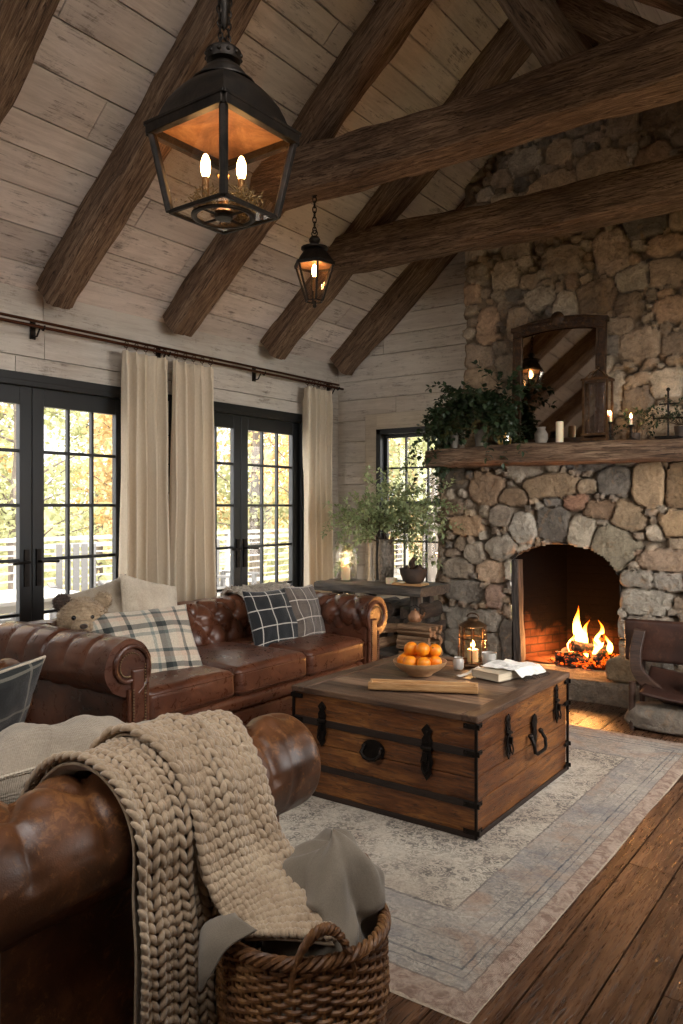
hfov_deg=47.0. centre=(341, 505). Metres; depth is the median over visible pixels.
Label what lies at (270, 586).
fur throw
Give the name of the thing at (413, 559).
pine cone
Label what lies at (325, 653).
seat cushion
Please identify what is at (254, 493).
autumn tree
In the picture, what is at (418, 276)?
ceiling beam
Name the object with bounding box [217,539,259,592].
patio chair
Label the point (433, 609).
log
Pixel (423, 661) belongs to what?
orange
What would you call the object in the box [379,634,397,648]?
log
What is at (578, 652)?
fire
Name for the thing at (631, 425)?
candle holder
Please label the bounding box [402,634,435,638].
kindling
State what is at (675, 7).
ceiling beam
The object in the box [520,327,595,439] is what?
mirror glass
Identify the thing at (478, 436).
pot
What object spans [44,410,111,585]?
autumn tree
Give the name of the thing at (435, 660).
orange
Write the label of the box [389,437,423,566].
autumn tree
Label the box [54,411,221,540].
autumn tree
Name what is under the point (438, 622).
log
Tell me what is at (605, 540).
stone fireplace
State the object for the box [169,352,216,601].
curtain
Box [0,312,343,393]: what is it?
rail
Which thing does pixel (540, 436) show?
ceramic vase
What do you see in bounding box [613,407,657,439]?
greenery
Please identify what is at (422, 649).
orange
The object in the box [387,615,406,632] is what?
log
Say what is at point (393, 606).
log
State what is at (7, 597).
patio table
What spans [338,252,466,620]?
wall
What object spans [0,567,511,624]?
floor
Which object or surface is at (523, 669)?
open book
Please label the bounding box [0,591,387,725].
leather sofa
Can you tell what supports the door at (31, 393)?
in the wall at (53, 354)
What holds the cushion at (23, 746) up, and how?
on the leather armchair at (67, 956)
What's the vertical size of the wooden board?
0.020 m
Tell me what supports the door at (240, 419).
in the wall at (53, 354)
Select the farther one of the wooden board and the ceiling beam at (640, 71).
the wooden board
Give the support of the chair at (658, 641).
on the floor at (615, 955)
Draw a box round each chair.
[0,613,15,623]
[47,544,107,619]
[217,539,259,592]
[625,619,682,729]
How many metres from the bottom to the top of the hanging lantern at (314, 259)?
0.776 m
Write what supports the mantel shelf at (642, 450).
attached to the stone fireplace
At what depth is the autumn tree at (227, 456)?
21.74 m
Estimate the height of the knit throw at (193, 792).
0.819 m
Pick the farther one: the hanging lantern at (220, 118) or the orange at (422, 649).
the orange at (422, 649)
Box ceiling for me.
[0,0,682,363]
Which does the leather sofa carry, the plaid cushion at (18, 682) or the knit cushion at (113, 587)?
the knit cushion at (113, 587)
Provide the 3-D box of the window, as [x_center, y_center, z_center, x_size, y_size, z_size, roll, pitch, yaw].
[0.664,0.020,7.346,1.020,1.800,0.150,0,0,36]
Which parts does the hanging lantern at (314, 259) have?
bulb, frame, crown, chain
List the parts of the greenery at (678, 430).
pot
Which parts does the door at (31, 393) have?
handle, handle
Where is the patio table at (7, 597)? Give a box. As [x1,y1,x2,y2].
[0,588,79,613]
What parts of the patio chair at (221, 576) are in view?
backrest, leg, armrest, armrest, leg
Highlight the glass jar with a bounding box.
[453,656,463,669]
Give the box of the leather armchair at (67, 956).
[0,658,320,1023]
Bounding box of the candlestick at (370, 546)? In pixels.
[367,544,374,580]
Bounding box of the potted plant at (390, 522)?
[320,455,466,581]
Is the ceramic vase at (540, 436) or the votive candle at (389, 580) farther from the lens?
the votive candle at (389, 580)
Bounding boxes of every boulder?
[605,655,636,682]
[624,701,682,735]
[646,661,673,673]
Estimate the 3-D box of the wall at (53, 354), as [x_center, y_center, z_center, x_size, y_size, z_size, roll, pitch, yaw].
[-2.670,0.000,4.278,0.147,2.800,9.000,0,0,36]
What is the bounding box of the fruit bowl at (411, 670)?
[393,657,446,676]
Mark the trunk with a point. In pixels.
(458, 764)
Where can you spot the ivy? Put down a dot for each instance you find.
(470, 407)
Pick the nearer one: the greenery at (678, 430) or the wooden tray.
the wooden tray
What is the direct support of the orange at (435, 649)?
on the orange at (435, 660)
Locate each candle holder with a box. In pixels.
[608,411,614,439]
[626,414,635,439]
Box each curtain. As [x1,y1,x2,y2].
[118,341,169,585]
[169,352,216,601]
[302,379,333,592]
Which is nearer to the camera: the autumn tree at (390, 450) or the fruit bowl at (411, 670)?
the fruit bowl at (411, 670)
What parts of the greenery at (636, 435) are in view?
pot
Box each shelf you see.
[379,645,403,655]
[425,438,682,468]
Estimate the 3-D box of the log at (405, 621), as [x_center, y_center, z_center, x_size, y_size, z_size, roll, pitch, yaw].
[0.651,0.991,6.614,0.141,0.143,0.340,0,0,33]
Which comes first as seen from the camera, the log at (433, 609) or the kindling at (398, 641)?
the kindling at (398, 641)
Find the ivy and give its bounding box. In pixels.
[399,360,543,502]
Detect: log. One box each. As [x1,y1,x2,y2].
[379,633,387,637]
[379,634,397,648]
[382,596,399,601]
[382,623,404,632]
[385,598,409,616]
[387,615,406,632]
[403,618,434,623]
[419,600,442,619]
[427,620,445,630]
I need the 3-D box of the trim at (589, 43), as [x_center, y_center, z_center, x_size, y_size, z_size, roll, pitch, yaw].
[-0.535,-3.442,2.671,0.211,0.293,8.900,0,0,36]
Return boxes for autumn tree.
[0,403,13,530]
[0,403,111,613]
[0,405,101,529]
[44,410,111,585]
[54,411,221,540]
[56,414,111,573]
[217,427,288,584]
[217,428,288,584]
[228,432,288,548]
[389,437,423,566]
[389,437,440,581]
[389,439,426,567]
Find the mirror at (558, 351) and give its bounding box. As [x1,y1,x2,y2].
[511,311,609,443]
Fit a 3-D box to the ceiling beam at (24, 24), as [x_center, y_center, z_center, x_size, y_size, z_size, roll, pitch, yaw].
[-1.415,-2.424,3.596,2.645,2.314,0.273,0,0,35]
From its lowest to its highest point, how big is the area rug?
0.011 m
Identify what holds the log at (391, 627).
on the log
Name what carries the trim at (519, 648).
attached to the stone fireplace
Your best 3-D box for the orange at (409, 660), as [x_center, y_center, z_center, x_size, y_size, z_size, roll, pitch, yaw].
[0.349,0.800,4.013,0.074,0.072,0.073,0,0,-42]
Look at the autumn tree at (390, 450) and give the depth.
16.49 m
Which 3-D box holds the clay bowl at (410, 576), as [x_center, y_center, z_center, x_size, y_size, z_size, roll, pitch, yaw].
[0.581,0.562,6.345,0.230,0.120,0.230,0,0,36]
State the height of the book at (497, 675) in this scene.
0.038 m
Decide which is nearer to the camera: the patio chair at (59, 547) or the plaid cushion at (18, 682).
the plaid cushion at (18, 682)
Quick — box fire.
[547,606,618,669]
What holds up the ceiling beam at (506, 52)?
attached to the wall at (53, 354)
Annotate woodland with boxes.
[0,421,421,589]
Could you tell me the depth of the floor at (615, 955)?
2.50 m
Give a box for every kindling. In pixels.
[396,638,430,645]
[396,644,404,648]
[397,624,430,631]
[397,629,432,636]
[397,635,429,641]
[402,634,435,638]
[406,624,437,630]
[407,622,441,629]
[430,634,441,639]
[430,638,442,643]
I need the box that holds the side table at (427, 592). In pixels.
[314,578,450,655]
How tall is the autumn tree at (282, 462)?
7.285 m
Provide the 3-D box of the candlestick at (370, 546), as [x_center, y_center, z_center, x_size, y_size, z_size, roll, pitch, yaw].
[0.254,0.484,6.754,0.065,0.320,0.065,0,0,-32]
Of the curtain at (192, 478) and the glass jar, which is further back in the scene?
the curtain at (192, 478)
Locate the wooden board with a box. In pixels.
[392,581,428,586]
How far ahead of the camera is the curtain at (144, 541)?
5.64 m
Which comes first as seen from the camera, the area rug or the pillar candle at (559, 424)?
the area rug
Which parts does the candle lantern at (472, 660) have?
frame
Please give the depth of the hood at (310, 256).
5.10 m
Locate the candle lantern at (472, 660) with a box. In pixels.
[458,612,487,667]
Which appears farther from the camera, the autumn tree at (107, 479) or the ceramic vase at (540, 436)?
the autumn tree at (107, 479)
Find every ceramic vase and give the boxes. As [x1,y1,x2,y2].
[450,432,458,447]
[534,427,547,442]
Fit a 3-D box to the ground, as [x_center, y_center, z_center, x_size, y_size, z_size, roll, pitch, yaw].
[-2.101,0.909,35.469,75.000,4.117,75.000,0,0,36]
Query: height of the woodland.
10.087 m
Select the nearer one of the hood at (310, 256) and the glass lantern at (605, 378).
the hood at (310, 256)
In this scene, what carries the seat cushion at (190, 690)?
on the leather sofa
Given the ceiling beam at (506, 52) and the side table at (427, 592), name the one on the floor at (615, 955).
the side table at (427, 592)
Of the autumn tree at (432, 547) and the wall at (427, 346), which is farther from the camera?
the autumn tree at (432, 547)
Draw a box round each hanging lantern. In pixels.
[143,0,300,234]
[294,195,334,307]
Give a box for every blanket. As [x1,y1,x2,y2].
[198,828,385,1023]
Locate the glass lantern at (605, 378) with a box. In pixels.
[581,365,614,441]
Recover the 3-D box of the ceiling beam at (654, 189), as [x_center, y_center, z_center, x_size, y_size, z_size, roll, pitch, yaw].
[1.420,-2.010,5.381,3.712,0.309,0.312,0,0,36]
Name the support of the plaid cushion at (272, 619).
on the leather sofa
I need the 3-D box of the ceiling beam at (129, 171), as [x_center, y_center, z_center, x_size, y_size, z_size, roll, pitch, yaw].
[-0.852,-2.426,4.370,2.646,2.315,0.234,0,0,36]
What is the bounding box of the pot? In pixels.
[474,429,489,445]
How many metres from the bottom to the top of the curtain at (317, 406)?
2.548 m
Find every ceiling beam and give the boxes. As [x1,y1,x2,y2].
[0,0,59,123]
[36,0,260,309]
[163,0,431,336]
[250,18,682,210]
[260,18,531,359]
[323,154,682,273]
[330,198,464,374]
[497,0,586,65]
[556,0,657,43]
[634,0,682,16]
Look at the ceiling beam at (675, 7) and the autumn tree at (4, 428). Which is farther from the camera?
the autumn tree at (4, 428)
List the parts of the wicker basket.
handle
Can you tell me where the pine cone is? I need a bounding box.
[408,555,416,567]
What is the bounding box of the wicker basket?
[215,853,390,1023]
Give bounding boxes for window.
[364,410,458,602]
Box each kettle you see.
[408,604,424,621]
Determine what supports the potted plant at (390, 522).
on the side table at (427, 592)
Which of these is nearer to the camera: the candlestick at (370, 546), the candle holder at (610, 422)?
the candle holder at (610, 422)
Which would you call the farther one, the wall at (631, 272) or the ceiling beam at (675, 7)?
the wall at (631, 272)
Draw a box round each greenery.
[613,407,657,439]
[639,394,682,437]
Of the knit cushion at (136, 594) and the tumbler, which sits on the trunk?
the tumbler
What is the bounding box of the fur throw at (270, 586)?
[220,581,292,619]
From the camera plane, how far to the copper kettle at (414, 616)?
6.23 m
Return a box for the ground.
[0,498,511,616]
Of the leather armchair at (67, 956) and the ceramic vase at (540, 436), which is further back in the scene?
the ceramic vase at (540, 436)
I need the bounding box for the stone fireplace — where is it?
[435,461,682,671]
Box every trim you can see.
[511,559,525,661]
[555,0,597,48]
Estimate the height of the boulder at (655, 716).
0.175 m
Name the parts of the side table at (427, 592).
leg, leg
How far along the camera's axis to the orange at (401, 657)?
4.06 m
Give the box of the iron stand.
[651,387,682,438]
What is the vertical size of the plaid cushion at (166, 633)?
0.384 m
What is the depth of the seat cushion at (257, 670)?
4.59 m
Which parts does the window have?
sash, sash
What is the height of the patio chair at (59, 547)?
1.030 m
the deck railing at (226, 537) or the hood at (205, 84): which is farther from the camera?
the deck railing at (226, 537)
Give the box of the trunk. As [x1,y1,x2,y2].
[291,653,570,839]
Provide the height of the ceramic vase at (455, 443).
0.160 m
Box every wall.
[0,283,338,578]
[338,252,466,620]
[462,42,682,447]
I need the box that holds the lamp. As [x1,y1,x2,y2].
[334,548,356,579]
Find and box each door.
[0,369,120,621]
[168,394,303,593]
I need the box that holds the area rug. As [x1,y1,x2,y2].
[279,725,682,1023]
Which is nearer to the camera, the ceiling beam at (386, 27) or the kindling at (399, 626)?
the ceiling beam at (386, 27)
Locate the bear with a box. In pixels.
[51,591,112,631]
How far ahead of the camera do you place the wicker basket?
1.77 m
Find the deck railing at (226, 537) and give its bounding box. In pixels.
[0,528,407,590]
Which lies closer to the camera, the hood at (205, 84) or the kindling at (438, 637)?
the hood at (205, 84)
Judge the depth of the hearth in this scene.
5.61 m
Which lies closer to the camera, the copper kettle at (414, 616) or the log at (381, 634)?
the copper kettle at (414, 616)
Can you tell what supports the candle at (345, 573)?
on the lamp
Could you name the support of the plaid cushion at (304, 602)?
on the leather sofa
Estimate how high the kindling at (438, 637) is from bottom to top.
0.047 m
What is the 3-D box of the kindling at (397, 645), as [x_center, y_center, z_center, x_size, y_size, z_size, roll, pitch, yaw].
[0.573,1.113,6.193,0.307,0.042,0.048,0,0,37]
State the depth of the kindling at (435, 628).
6.21 m
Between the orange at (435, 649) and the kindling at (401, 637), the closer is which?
the orange at (435, 649)
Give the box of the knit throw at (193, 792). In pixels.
[19,709,336,1023]
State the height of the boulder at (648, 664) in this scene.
0.209 m
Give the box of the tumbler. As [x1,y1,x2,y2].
[481,651,496,664]
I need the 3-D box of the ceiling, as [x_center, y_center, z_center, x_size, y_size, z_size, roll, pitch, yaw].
[-0.506,-2.483,2.712,5.826,2.530,9.300,0,0,36]
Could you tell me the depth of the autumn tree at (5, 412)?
17.98 m
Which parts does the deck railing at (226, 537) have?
post, rail, rail, rail, rail, rail, rail, rail, post, rail, rail, post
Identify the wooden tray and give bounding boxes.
[368,678,477,693]
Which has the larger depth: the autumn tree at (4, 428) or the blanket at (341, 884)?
the autumn tree at (4, 428)
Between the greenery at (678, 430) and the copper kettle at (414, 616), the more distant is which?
the copper kettle at (414, 616)
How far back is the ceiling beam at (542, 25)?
4.14 m
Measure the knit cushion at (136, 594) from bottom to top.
0.495 m
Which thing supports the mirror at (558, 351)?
on the mantel shelf at (642, 450)
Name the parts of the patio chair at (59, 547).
armrest, backrest, armrest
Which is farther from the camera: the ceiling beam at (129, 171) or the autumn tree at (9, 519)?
the autumn tree at (9, 519)
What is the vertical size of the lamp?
0.315 m
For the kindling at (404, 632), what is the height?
0.055 m
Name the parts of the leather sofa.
arm panel, nailhead trim, nailhead trim, backrest, rail, arm panel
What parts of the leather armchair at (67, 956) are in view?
panel, arm panel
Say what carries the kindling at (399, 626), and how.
on the kindling at (404, 632)
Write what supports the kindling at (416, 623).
on the kindling
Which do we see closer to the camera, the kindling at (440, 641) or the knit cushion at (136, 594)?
the knit cushion at (136, 594)
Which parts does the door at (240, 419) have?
handle, handle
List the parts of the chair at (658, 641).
leg, leg, backrest, rail, seat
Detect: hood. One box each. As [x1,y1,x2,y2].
[158,68,286,123]
[294,247,332,265]
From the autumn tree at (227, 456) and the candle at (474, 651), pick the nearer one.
the candle at (474, 651)
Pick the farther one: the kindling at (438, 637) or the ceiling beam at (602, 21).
the kindling at (438, 637)
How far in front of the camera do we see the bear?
4.12 m
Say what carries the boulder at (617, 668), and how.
on the hearth
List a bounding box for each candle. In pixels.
[341,566,349,579]
[386,577,396,583]
[467,648,477,661]
[556,421,562,441]
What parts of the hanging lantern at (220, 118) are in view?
bulb, frame, crown, stem, plate, chain, bulb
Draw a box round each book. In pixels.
[456,659,549,681]
[472,667,519,681]
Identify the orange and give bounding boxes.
[397,653,407,663]
[403,656,416,664]
[404,642,416,655]
[415,643,429,656]
[417,657,430,665]
[429,644,441,656]
[429,656,441,664]
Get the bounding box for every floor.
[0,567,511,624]
[133,655,682,1023]
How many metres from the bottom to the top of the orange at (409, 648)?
0.073 m
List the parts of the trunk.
lid frame, pull handle, lid frame, lid, lid frame, lid frame, pull handle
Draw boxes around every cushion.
[0,655,45,731]
[0,715,149,804]
[68,574,125,612]
[91,604,202,672]
[120,574,176,611]
[149,665,233,719]
[197,642,305,695]
[231,633,363,675]
[242,586,297,646]
[284,584,325,636]
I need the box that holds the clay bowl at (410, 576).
[399,567,427,583]
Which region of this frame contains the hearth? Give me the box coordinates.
[464,655,660,708]
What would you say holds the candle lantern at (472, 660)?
on the trunk

